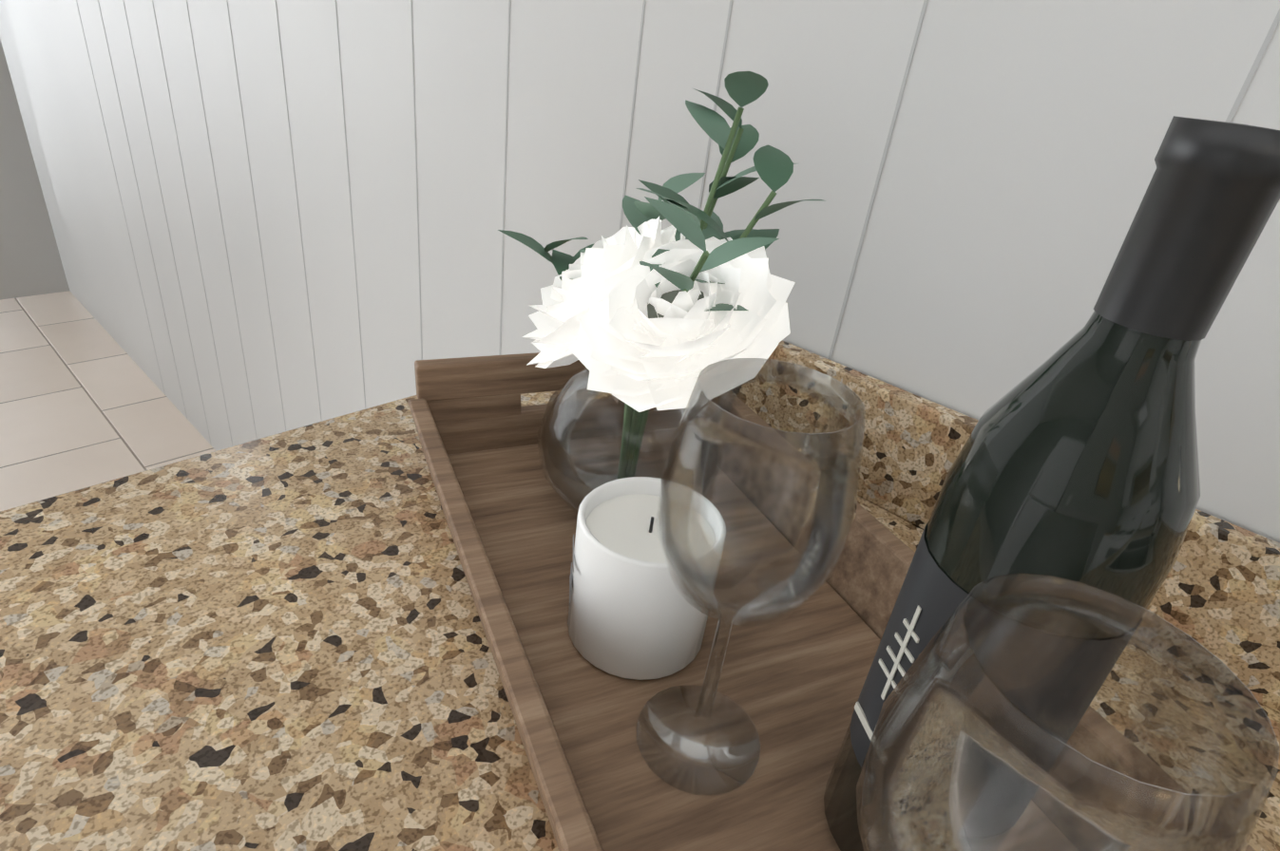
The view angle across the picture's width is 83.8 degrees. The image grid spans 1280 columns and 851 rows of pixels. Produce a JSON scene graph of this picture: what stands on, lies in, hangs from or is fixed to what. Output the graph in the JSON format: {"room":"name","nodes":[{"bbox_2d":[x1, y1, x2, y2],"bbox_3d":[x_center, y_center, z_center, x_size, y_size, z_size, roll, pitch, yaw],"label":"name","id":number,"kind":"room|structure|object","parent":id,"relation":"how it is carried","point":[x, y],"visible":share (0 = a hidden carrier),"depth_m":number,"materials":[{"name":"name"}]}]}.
{"room":"kitchen","nodes":[
{"label":"kitchen","id":0,"kind":"room"},
{"bbox_2d":[0,38,69,299],"bbox_3d":[-3.195,-1.216,1.698,0.120,2.225,2.740,29,35,34],"label":"wall","id":1,"kind":"structure","parent":0,"point":[30,262],"depth_m":2.84,"materials":[{"name":"paint"}]},
{"bbox_2d":[0,290,215,511],"bbox_3d":[-1.029,1.073,0.467,6.450,0.060,2.800,29,35,34],"label":"floor","id":2,"kind":"structure","parent":0,"point":[85,401],"depth_m":2.26,"materials":[{"name":"tile"}]},
{"bbox_3d":[0.804,1.053,-0.027,2.958,0.885,0.653,29,35,34],"label":"base cabinet","id":3,"kind":"object","parent":2,"relation":"on","visible":0},
{"bbox_2d":[0,340,1279,850],"bbox_3d":[0.833,0.586,-0.233,3.066,0.132,0.631,29,35,34],"label":"countertop","id":4,"kind":"structure","parent":3,"relation":"on","point":[276,642],"depth_m":0.42,"materials":[{"name":"stone"}]},
{"bbox_2d":[407,352,1255,850],"bbox_3d":[0.049,0.110,0.420,0.275,0.084,0.580,-7,32,-24],"label":"tray","id":5,"kind":"object","parent":4,"relation":"on","point":[793,683],"visible":0.52,"depth_m":0.42,"materials":[{"name":"brown wood"}]},
{"bbox_2d":[537,366,723,514],"bbox_3d":[-0.006,0.008,0.534,0.140,0.114,0.140,-7,32,-24],"label":"vase","id":6,"kind":"object","parent":5,"relation":"on","point":[571,485],"visible":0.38,"depth_m":0.50,"materials":[{"name":"clear glass"}]},
{"bbox_2d":[497,71,822,478],"bbox_3d":[0.012,-0.075,0.479,0.166,0.305,0.217,-7,32,-24],"label":"flowers","id":7,"kind":"object","parent":6,"relation":"in","point":[644,314],"visible":0.94,"depth_m":0.43,"materials":[{"name":"white plant"}]},
{"bbox_2d":[567,477,725,680],"bbox_3d":[0.002,0.088,0.420,0.085,0.086,0.084,4,29,-7],"label":"candle","id":8,"kind":"object","parent":5,"relation":"on","point":[634,614],"visible":0.75,"depth_m":0.40,"materials":[{"name":"white wax"}]},
{"bbox_2d":[636,358,865,796],"bbox_3d":[0.043,0.076,0.329,0.082,0.205,0.082,-7,32,-24],"label":"wine glass","id":9,"kind":"object","parent":5,"relation":"on","point":[707,580],"visible":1,"depth_m":0.29,"materials":[{"name":"clear glass"}]},
{"bbox_2d":[823,115,1279,850],"bbox_3d":[0.145,0.057,0.270,0.077,0.319,0.076,1,29,-12],"label":"wine bottle","id":10,"kind":"object","parent":5,"relation":"on","point":[1077,460],"visible":0.67,"depth_m":0.22,"materials":[{"name":"black glass"}]},
{"bbox_2d":[856,573,1279,850],"bbox_3d":[0.097,0.146,0.216,0.082,0.205,0.082,-7,32,-24],"label":"wine glass","id":11,"kind":"object","parent":5,"relation":"on","point":[1204,748],"visible":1,"depth_m":0.18,"materials":[{"name":"clear glass"}]},
{"bbox_2d":[0,0,1279,543],"bbox_3d":[0.023,-0.272,0.785,6.320,2.225,0.123,29,35,34],"label":"wall","id":12,"kind":"structure","parent":0,"point":[270,217],"depth_m":0.76,"materials":[{"name":"paint"}]}
]}

